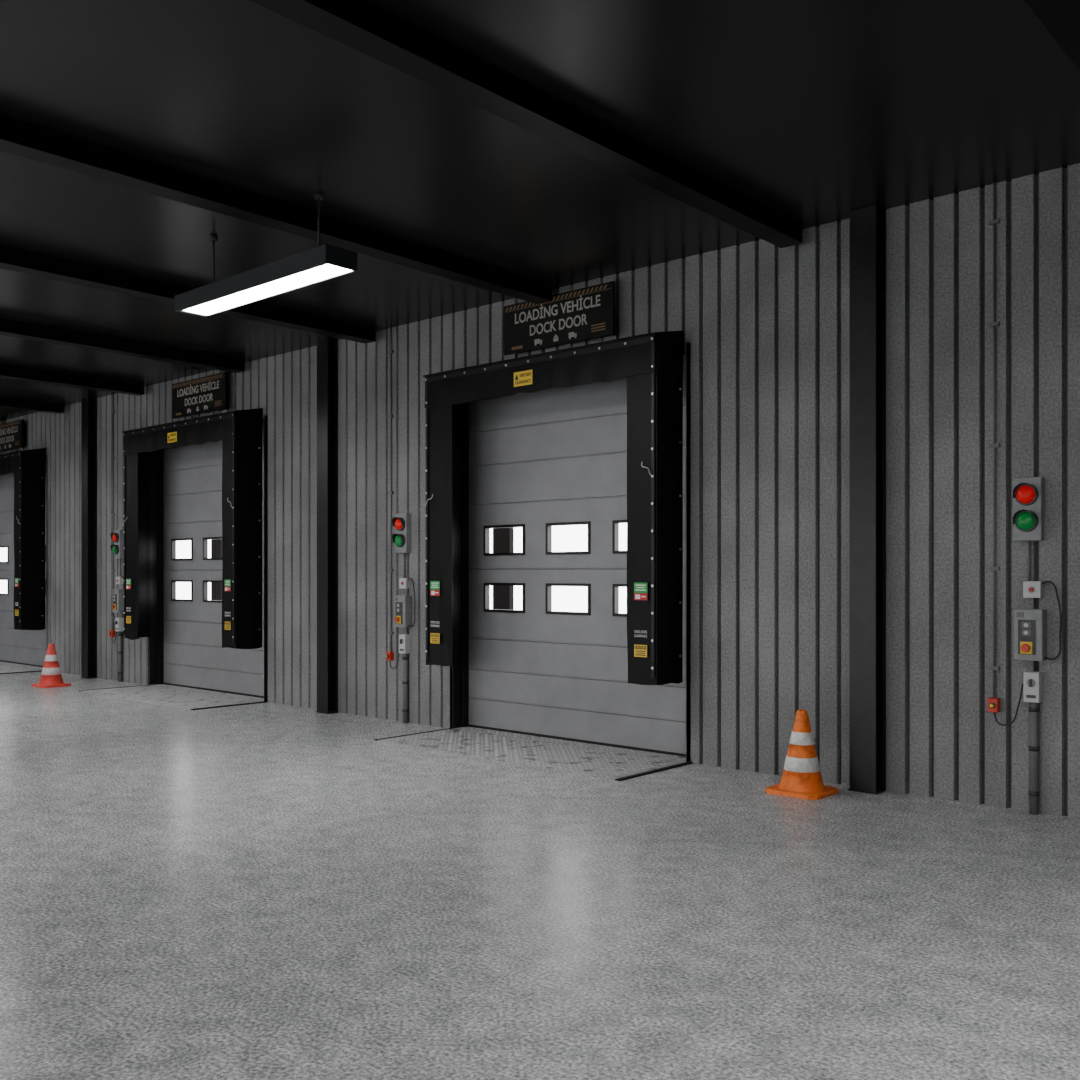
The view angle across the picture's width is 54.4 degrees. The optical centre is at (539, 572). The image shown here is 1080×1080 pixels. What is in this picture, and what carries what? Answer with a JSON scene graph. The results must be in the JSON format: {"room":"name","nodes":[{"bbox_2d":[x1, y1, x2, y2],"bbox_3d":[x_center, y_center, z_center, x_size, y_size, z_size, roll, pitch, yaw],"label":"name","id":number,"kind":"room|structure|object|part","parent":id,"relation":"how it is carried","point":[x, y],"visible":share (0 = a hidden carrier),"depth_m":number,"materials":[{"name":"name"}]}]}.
{"room":"distribution center","nodes":[
{"label":"distribution center","id":0,"kind":"room"},
{"bbox_2d":[0,671,1079,1079],"bbox_3d":[-7.829,1.650,7.747,32.200,0.100,14.450,0,0,42],"label":"floor","id":1,"kind":"structure","parent":0,"point":[258,891],"depth_m":4.96,"materials":[{"name":"concrete"}]},
{"bbox_2d":[0,664,41,673],"bbox_3d":[-9.469,1.594,17.756,2.945,0.012,1.007,0,0,42],"label":"dock leveler","id":2,"kind":"object","parent":1,"relation":"on","point":[4,669],"visible":0.99,"depth_m":17.34,"materials":[{"name":"grey metal"}]},
{"bbox_2d":[0,661,42,669],"bbox_3d":[-9.083,1.594,18.221,2.850,0.010,0.195,0,0,42],"label":"plate","id":3,"kind":"object","parent":1,"relation":"on","point":[5,663],"visible":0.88,"depth_m":18.09,"materials":[{"name":"grey metal"}]},
{"bbox_2d":[31,643,70,687],"bbox_3d":[-6.920,1.300,14.869,0.420,0.600,0.420,0,0,42],"label":"traffic cone","id":4,"kind":"object","parent":1,"relation":"on","point":[51,676],"visible":1,"depth_m":14.78,"materials":[{"name":"orange plastic"}]},
{"bbox_2d":[80,397,96,678],"bbox_3d":[-6.878,-0.533,16.012,0.224,4.267,0.159,0,0,42],"label":"steel column","id":5,"kind":"structure","parent":1,"relation":"on","point":[88,405],"depth_m":16.00,"materials":[{"name":"black metal"}]},
{"bbox_2d":[79,685,266,709],"bbox_3d":[-4.809,1.594,13.590,2.945,0.012,1.007,0,0,42],"label":"dock leveler","id":6,"kind":"object","parent":1,"relation":"on","point":[191,700],"visible":1,"depth_m":13.45,"materials":[{"name":"grey metal"}]},
{"bbox_2d":[152,684,263,700],"bbox_3d":[-4.423,1.594,14.055,2.850,0.010,0.195,0,0,42],"label":"plate","id":7,"kind":"object","parent":1,"relation":"on","point":[159,685],"visible":0.98,"depth_m":14.00,"materials":[{"name":"grey metal"}]},
{"bbox_2d":[316,338,338,713],"bbox_3d":[-2.443,-0.533,12.046,0.224,4.267,0.159,0,0,42],"label":"steel column","id":8,"kind":"structure","parent":1,"relation":"on","point":[327,351],"depth_m":12.03,"materials":[{"name":"black metal"}]},
{"bbox_2d":[374,728,692,780],"bbox_3d":[-0.150,1.594,9.424,2.945,0.012,1.007,0,0,42],"label":"dock leveler","id":9,"kind":"object","parent":1,"relation":"on","point":[618,766],"visible":1,"depth_m":9.22,"materials":[{"name":"grey metal"}]},
{"bbox_2d":[453,727,685,761],"bbox_3d":[0.236,1.594,9.889,2.850,0.010,0.195,0,0,42],"label":"plate","id":10,"kind":"object","parent":1,"relation":"on","point":[545,739],"visible":0.99,"depth_m":9.76,"materials":[{"name":"grey metal"}]},
{"bbox_2d":[765,709,838,799],"bbox_3d":[1.913,1.300,7.668,0.420,0.600,0.420,0,0,42],"label":"traffic cone","id":11,"kind":"object","parent":1,"relation":"on","point":[801,778],"visible":1,"depth_m":7.58,"materials":[{"name":"orange plastic"}]},
{"bbox_2d":[848,205,885,793],"bbox_3d":[2.400,-0.533,7.715,0.224,4.267,0.159,0,0,42],"label":"steel column","id":12,"kind":"structure","parent":1,"relation":"on","point":[866,223],"depth_m":7.67,"materials":[{"name":"black metal"}]},
{"bbox_2d":[0,163,1079,818],"bbox_3d":[-3.235,-0.548,12.885,32.000,4.297,0.034,0,0,42],"label":"wall","id":13,"kind":"structure","parent":0,"point":[766,325],"depth_m":8.15,"materials":[{"name":"grey metal"}]},
{"bbox_2d":[0,419,24,451],"bbox_3d":[-9.133,-2.335,18.052,1.330,0.470,0.120,0,0,42],"label":"sign","id":14,"kind":"object","parent":13,"relation":"attached to","point":[12,434],"visible":1,"depth_m":17.81,"materials":[{"name":"black metal"}]},
{"bbox_2d":[0,448,45,629],"bbox_3d":[-9.300,-0.562,18.004,2.848,2.976,0.414,0,0,42],"label":"shelter","id":15,"kind":"object","parent":13,"relation":"attached to","point":[28,466],"visible":1,"depth_m":17.07,"materials":[{"name":"black fabric"}]},
{"bbox_2d":[14,452,44,629],"bbox_3d":[-8.350,-0.517,17.175,0.315,2.886,0.383,0,0,42],"label":"curtain","id":16,"kind":"object","parent":15,"relation":"hanging from","point":[29,467],"depth_m":17.06,"materials":[{"name":"black fabric"}]},
{"bbox_2d":[0,454,47,651],"bbox_3d":[-9.054,-0.300,18.253,3.450,3.800,0.280,0,0,42],"label":"door","id":17,"kind":"structure","parent":13,"relation":"in","point":[7,547],"depth_m":17.20,"materials":[{"name":"black metal"}]},
{"bbox_2d":[0,460,45,666],"bbox_3d":[-8.999,-0.150,18.314,2.850,3.500,0.055,0,0,42],"label":"sectional leaf","id":18,"kind":"object","parent":17,"relation":"attached to","point":[24,647],"visible":0.28,"depth_m":18.62,"materials":[{"name":"grey metal"}]},
{"bbox_3d":[-9.054,-0.300,18.253,3.450,3.800,0.280,0,0,42],"label":"jamb frame","id":19,"kind":"part","parent":17,"relation":"part of","materials":[{"name":"black metal"}]},
{"bbox_2d":[108,630,116,642],"bbox_3d":[-6.313,0.888,15.556,0.229,0.297,0.084,0,0,42],"label":"switch","id":20,"kind":"object","parent":13,"relation":"attached to","point":[111,633],"visible":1,"depth_m":15.59,"materials":[{"name":"red plastic"}]},
{"bbox_2d":[111,394,114,629],"bbox_3d":[-6.355,-0.907,15.634,0.068,3.515,0.025,0,0,42],"label":"conduit","id":21,"kind":"object","parent":13,"relation":"attached to","point":[113,411],"visible":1,"depth_m":15.63,"materials":[{"name":"grey metal"}]},
{"bbox_2d":[110,530,123,557],"bbox_3d":[-6.227,-0.425,15.435,0.180,0.420,0.149,0,0,42],"label":"traffic signal","id":22,"kind":"object","parent":13,"relation":"attached to","point":[117,536],"visible":1,"depth_m":15.40,"materials":[{"name":"grey"}]},
{"bbox_2d":[112,576,123,612],"bbox_3d":[-6.173,0.316,15.394,0.284,0.529,0.139,0,0,42],"label":"control box","id":23,"kind":"object","parent":13,"relation":"attached to","point":[118,599],"visible":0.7,"depth_m":15.38,"materials":[{"name":"grey metal"}]},
{"bbox_2d":[115,618,123,631],"bbox_3d":[-6.189,0.758,15.432,0.100,0.200,0.104,0,0,42],"label":"switch box","id":24,"kind":"object","parent":13,"relation":"attached to","point":[119,622],"visible":1,"depth_m":15.40,"materials":[{"name":"grey"}]},
{"bbox_2d":[116,559,123,583],"bbox_3d":[-6.183,-0.022,15.440,0.110,0.375,0.084,0,0,42],"label":"switch box","id":25,"kind":"object","parent":13,"relation":"attached to","point":[119,580],"visible":0.99,"depth_m":15.43,"materials":[{"name":"grey plastic"}]},
{"bbox_2d":[116,559,120,581],"bbox_3d":[-6.200,-0.039,15.444,0.037,0.342,0.087,0,0,4],"label":"switch","id":26,"kind":"object","parent":25,"relation":"attached to","point":[118,579],"depth_m":15.47,"materials":[{"name":"red"}]},
{"bbox_2d":[118,631,122,681],"bbox_3d":[-6.174,1.230,15.441,0.068,0.740,0.068,0,0,42],"label":"conduit","id":27,"kind":"object","parent":13,"relation":"attached to","point":[120,634],"visible":1,"depth_m":15.41,"materials":[{"name":"grey metal"}]},
{"bbox_2d":[122,408,262,648],"bbox_3d":[-4.641,-0.559,13.838,2.848,2.982,0.414,0,0,42],"label":"shelter","id":28,"kind":"object","parent":13,"relation":"attached to","point":[239,431],"visible":1,"depth_m":13.00,"materials":[{"name":"black fabric"}]},
{"bbox_2d":[124,452,149,640],"bbox_3d":[-5.539,-0.515,14.663,0.396,2.890,0.382,0,0,42],"label":"curtain","id":29,"kind":"object","parent":28,"relation":"hanging from","point":[136,464],"depth_m":14.61,"materials":[{"name":"black fabric"}]},
{"bbox_2d":[222,412,261,648],"bbox_3d":[-3.693,-0.514,13.011,0.319,2.892,0.384,0,0,42],"label":"curtain","id":30,"kind":"object","parent":28,"relation":"hanging from","point":[241,431],"depth_m":12.89,"materials":[{"name":"black fabric"}]},
{"bbox_2d":[172,372,226,418],"bbox_3d":[-4.474,-2.335,13.886,1.330,0.470,0.120,0,0,42],"label":"sign","id":31,"kind":"object","parent":13,"relation":"attached to","point":[205,394],"visible":1,"depth_m":13.81,"materials":[{"name":"black metal"}]},
{"bbox_2d":[148,416,267,701],"bbox_3d":[-4.395,-0.300,14.087,3.450,3.800,0.280,0,0,42],"label":"door","id":32,"kind":"structure","parent":13,"relation":"in","point":[156,642],"depth_m":14.97,"materials":[{"name":"black metal"}]},
{"bbox_2d":[163,424,263,697],"bbox_3d":[-4.340,-0.150,14.149,2.850,3.500,0.055,0,0,42],"label":"sectional leaf","id":33,"kind":"object","parent":32,"relation":"attached to","point":[195,657],"visible":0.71,"depth_m":14.42,"materials":[{"name":"grey metal"}]},
{"bbox_2d":[388,327,393,650],"bbox_3d":[-1.618,-0.907,11.398,0.068,3.515,0.025,0,0,42],"label":"conduit","id":34,"kind":"object","parent":13,"relation":"attached to","point":[391,351],"visible":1,"depth_m":11.39,"materials":[{"name":"grey metal"}]},
{"bbox_2d":[385,651,399,668],"bbox_3d":[-1.575,0.888,11.320,0.229,0.297,0.084,0,0,42],"label":"switch","id":35,"kind":"object","parent":13,"relation":"attached to","point":[389,656],"visible":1,"depth_m":11.36,"materials":[{"name":"red plastic"}]},
{"bbox_2d":[392,513,410,552],"bbox_3d":[-1.489,-0.425,11.200,0.180,0.420,0.149,0,0,42],"label":"traffic signal","id":36,"kind":"object","parent":13,"relation":"attached to","point":[402,522],"visible":1,"depth_m":11.16,"materials":[{"name":"grey metal"}]},
{"bbox_2d":[394,578,414,627],"bbox_3d":[-1.436,0.316,11.159,0.284,0.529,0.139,0,0,42],"label":"control box","id":37,"kind":"object","parent":13,"relation":"attached to","point":[402,604],"visible":1,"depth_m":11.15,"materials":[{"name":"grey"}]},
{"bbox_2d":[399,634,409,653],"bbox_3d":[-1.452,0.758,11.196,0.100,0.200,0.104,0,0,42],"label":"switch box","id":38,"kind":"object","parent":13,"relation":"attached to","point":[404,639],"visible":1,"depth_m":11.17,"materials":[{"name":"grey"}]},
{"bbox_2d":[399,553,410,588],"bbox_3d":[-1.445,-0.022,11.204,0.110,0.375,0.084,0,0,42],"label":"switch box","id":39,"kind":"object","parent":13,"relation":"attached to","point":[404,583],"visible":1,"depth_m":11.19,"materials":[{"name":"grey plastic"}]},
{"bbox_2d":[401,553,404,584],"bbox_3d":[-1.463,-0.039,11.208,0.037,0.342,0.087,0,0,4],"label":"switch","id":40,"kind":"object","parent":39,"relation":"attached to","point":[402,579],"depth_m":11.23,"materials":[{"name":"red"}]},
{"bbox_2d":[402,654,408,722],"bbox_3d":[-1.437,1.230,11.206,0.068,0.740,0.068,0,0,42],"label":"conduit","id":41,"kind":"object","parent":13,"relation":"attached to","point":[405,657],"visible":1,"depth_m":11.18,"materials":[{"name":"grey metal"}]},
{"bbox_2d":[423,331,683,684],"bbox_3d":[0.019,-0.558,9.672,2.848,2.985,0.414,0,0,42],"label":"shelter","id":42,"kind":"object","parent":13,"relation":"attached to","point":[652,363],"visible":1,"depth_m":8.81,"materials":[{"name":"black fabric"}]},
{"bbox_2d":[426,405,453,666],"bbox_3d":[-0.878,-0.515,10.496,0.401,2.890,0.382,0,0,42],"label":"curtain","id":43,"kind":"object","parent":42,"relation":"hanging from","point":[439,418],"depth_m":10.34,"materials":[{"name":"black fabric"}]},
{"bbox_2d":[627,334,682,684],"bbox_3d":[0.967,-0.513,8.845,0.319,2.895,0.385,0,0,42],"label":"curtain","id":44,"kind":"object","parent":42,"relation":"hanging from","point":[654,361],"depth_m":8.72,"materials":[{"name":"black fabric"}]},
{"bbox_2d":[504,281,614,354],"bbox_3d":[0.185,-2.335,9.721,1.330,0.470,0.120,0,0,42],"label":"sign","id":45,"kind":"object","parent":13,"relation":"attached to","point":[586,313],"visible":1,"depth_m":9.62,"materials":[{"name":"black metal"}]},
{"bbox_2d":[450,342,690,761],"bbox_3d":[0.264,-0.300,9.921,3.450,3.800,0.280,0,0,42],"label":"door","id":46,"kind":"structure","parent":13,"relation":"in","point":[460,671],"depth_m":10.78,"materials":[{"name":"black metal"}]},
{"bbox_2d":[468,354,685,756],"bbox_3d":[0.319,-0.150,9.983,2.850,3.500,0.055,0,0,42],"label":"sectional leaf","id":47,"kind":"object","parent":46,"relation":"attached to","point":[539,458],"visible":0.77,"depth_m":10.06,"materials":[{"name":"grey metal"}]},
{"bbox_2d":[989,183,999,697],"bbox_3d":[3.105,-0.907,7.175,0.068,3.515,0.025,0,0,42],"label":"conduit","id":48,"kind":"object","parent":13,"relation":"attached to","point":[994,221],"visible":1,"depth_m":7.17,"materials":[{"name":"grey"}]},
{"bbox_2d":[988,683,1022,725],"bbox_3d":[3.147,0.888,7.098,0.229,0.297,0.084,0,0,42],"label":"switch","id":49,"kind":"object","parent":13,"relation":"attached to","point":[993,703],"visible":1,"depth_m":7.12,"materials":[{"name":"red plastic"}]},
{"bbox_2d":[1013,477,1043,540],"bbox_3d":[3.233,-0.425,6.977,0.180,0.420,0.149,0,0,42],"label":"traffic signal","id":50,"kind":"object","parent":13,"relation":"attached to","point":[1028,493],"visible":1,"depth_m":6.95,"materials":[{"name":"grey"}]},
{"bbox_2d":[1023,671,1042,702],"bbox_3d":[3.271,0.758,6.974,0.100,0.200,0.104,0,0,42],"label":"switch box","id":51,"kind":"object","parent":13,"relation":"attached to","point":[1032,681],"visible":1,"depth_m":6.95,"materials":[{"name":"grey"}]},
{"bbox_2d":[1026,679,1035,697],"bbox_3d":[3.244,0.764,6.944,0.060,0.128,0.025,0,0,42],"label":"switch","id":52,"kind":"object","parent":51,"relation":"attached to","point":[1030,683],"depth_m":6.95,"materials":[{"name":"grey"}]},
{"bbox_2d":[1023,542,1043,597],"bbox_3d":[3.277,-0.022,6.981,0.110,0.375,0.084,0,0,42],"label":"switch box","id":53,"kind":"object","parent":13,"relation":"attached to","point":[1031,589],"visible":1,"depth_m":6.97,"materials":[{"name":"grey plastic"}]},
{"bbox_2d":[1028,542,1034,592],"bbox_3d":[3.260,-0.039,6.986,0.037,0.342,0.087,0,0,4],"label":"switch","id":54,"kind":"object","parent":53,"relation":"attached to","point":[1031,584],"depth_m":7.01,"materials":[{"name":"red"}]},
{"bbox_2d":[1028,702,1039,814],"bbox_3d":[3.286,1.230,6.983,0.068,0.740,0.068,0,0,42],"label":"conduit","id":55,"kind":"object","parent":13,"relation":"attached to","point":[1034,709],"visible":1,"depth_m":6.96,"materials":[{"name":"grey metal"}]},
{"bbox_2d":[1014,581,1061,660],"bbox_3d":[3.287,0.316,6.936,0.284,0.529,0.139,0,0,42],"label":"control box","id":56,"kind":"object","parent":13,"relation":"attached to","point":[1030,625],"visible":1,"depth_m":6.93,"materials":[{"name":"grey"}]},
{"bbox_2d":[0,0,1079,420],"bbox_3d":[-7.829,-2.717,7.747,32.200,0.100,14.450,0,0,42],"label":"ceiling","id":57,"kind":"structure","parent":0,"point":[817,112],"depth_m":6.36,"materials":[{"name":"black metal"}]},
{"bbox_2d":[0,395,64,413],"bbox_3d":[-12.140,-2.592,11.387,0.180,0.150,13.830,0,0,42],"label":"ceiling beam","id":58,"kind":"structure","parent":57,"relation":"attached to","point":[5,401],"depth_m":16.17,"materials":[{"name":"black metal"}]},
{"bbox_2d":[0,363,144,395],"bbox_3d":[-10.247,-2.592,9.694,0.180,0.150,13.830,0,0,42],"label":"ceiling beam","id":59,"kind":"structure","parent":57,"relation":"attached to","point":[8,371],"depth_m":14.08,"materials":[{"name":"black metal"}]},
{"bbox_2d":[0,317,244,372],"bbox_3d":[-8.353,-2.592,8.001,0.180,0.150,13.830,0,0,42],"label":"ceiling beam","id":60,"kind":"structure","parent":57,"relation":"attached to","point":[10,327],"depth_m":11.93,"materials":[{"name":"black metal"}]},
{"bbox_2d":[0,244,375,343],"bbox_3d":[-6.460,-2.592,6.308,0.180,0.150,13.830,0,0,42],"label":"ceiling beam","id":61,"kind":"structure","parent":57,"relation":"attached to","point":[15,259],"depth_m":9.51,"materials":[{"name":"black metal"}]},
{"bbox_2d":[174,193,356,316],"bbox_3d":[-2.112,-2.389,7.900,2.000,0.557,0.270,0,0,42],"label":"pendant light","id":62,"kind":"object","parent":57,"relation":"hanging from","point":[324,262],"visible":1,"depth_m":7.72,"materials":[{"name":"grey metal"}]},
{"bbox_2d":[184,264,351,314],"bbox_3d":[-2.095,-2.124,7.897,1.930,0.012,0.228,0,0,42],"label":"diffuser","id":63,"kind":"object","parent":62,"relation":"attached to","point":[298,276],"depth_m":7.79,"materials":[{"name":"white plastic"}]},
{"bbox_2d":[0,113,551,303],"bbox_3d":[-4.566,-2.592,4.615,0.180,0.150,13.830,0,0,42],"label":"ceiling beam","id":64,"kind":"structure","parent":57,"relation":"attached to","point":[18,137],"depth_m":7.36,"materials":[{"name":"black metal"}]},
{"bbox_2d":[249,0,801,247],"bbox_3d":[-2.673,-2.592,2.922,0.180,0.150,13.830,0,0,42],"label":"ceiling beam","id":65,"kind":"structure","parent":57,"relation":"attached to","point":[366,27],"depth_m":5.77,"materials":[{"name":"black metal"}]},
{"bbox_2d":[1024,0,1079,69],"bbox_3d":[-0.779,-2.592,1.229,0.180,0.150,13.830,0,0,42],"label":"ceiling beam","id":66,"kind":"structure","parent":57,"relation":"attached to","point":[1061,18],"depth_m":4.78,"materials":[{"name":"black metal"}]},
{"label":"outside","id":67,"kind":"structure","parent":0,"visible":0},
{"bbox_3d":[5.202,1.825,22.321,52.000,0.150,24.650,0,0,42],"label":"ground","id":68,"kind":"structure","parent":67,"visible":0},
{"bbox_2d":[45,546,45,594],"bbox_3d":[-9.755,-0.625,20.770,0.400,4.750,0.400,0,0,42],"label":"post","id":69,"kind":"object","parent":68,"relation":"on","point":[45,546],"visible":0.02,"depth_m":20.72,"materials":[{"name":"black"}]},
{"bbox_2d":[211,539,221,599],"bbox_3d":[-5.096,-0.625,16.605,0.400,4.750,0.400,0,0,42],"label":"post","id":70,"kind":"object","parent":68,"relation":"on","point":[216,544],"visible":0.02,"depth_m":16.55,"materials":[{"name":"black"}]},
{"bbox_2d":[493,527,513,609],"bbox_3d":[-0.436,-0.625,12.439,0.400,4.750,0.400,0,0,42],"label":"post","id":71,"kind":"object","parent":68,"relation":"on","point":[503,538],"visible":0.02,"depth_m":12.38,"materials":[{"name":"black"}]}
]}

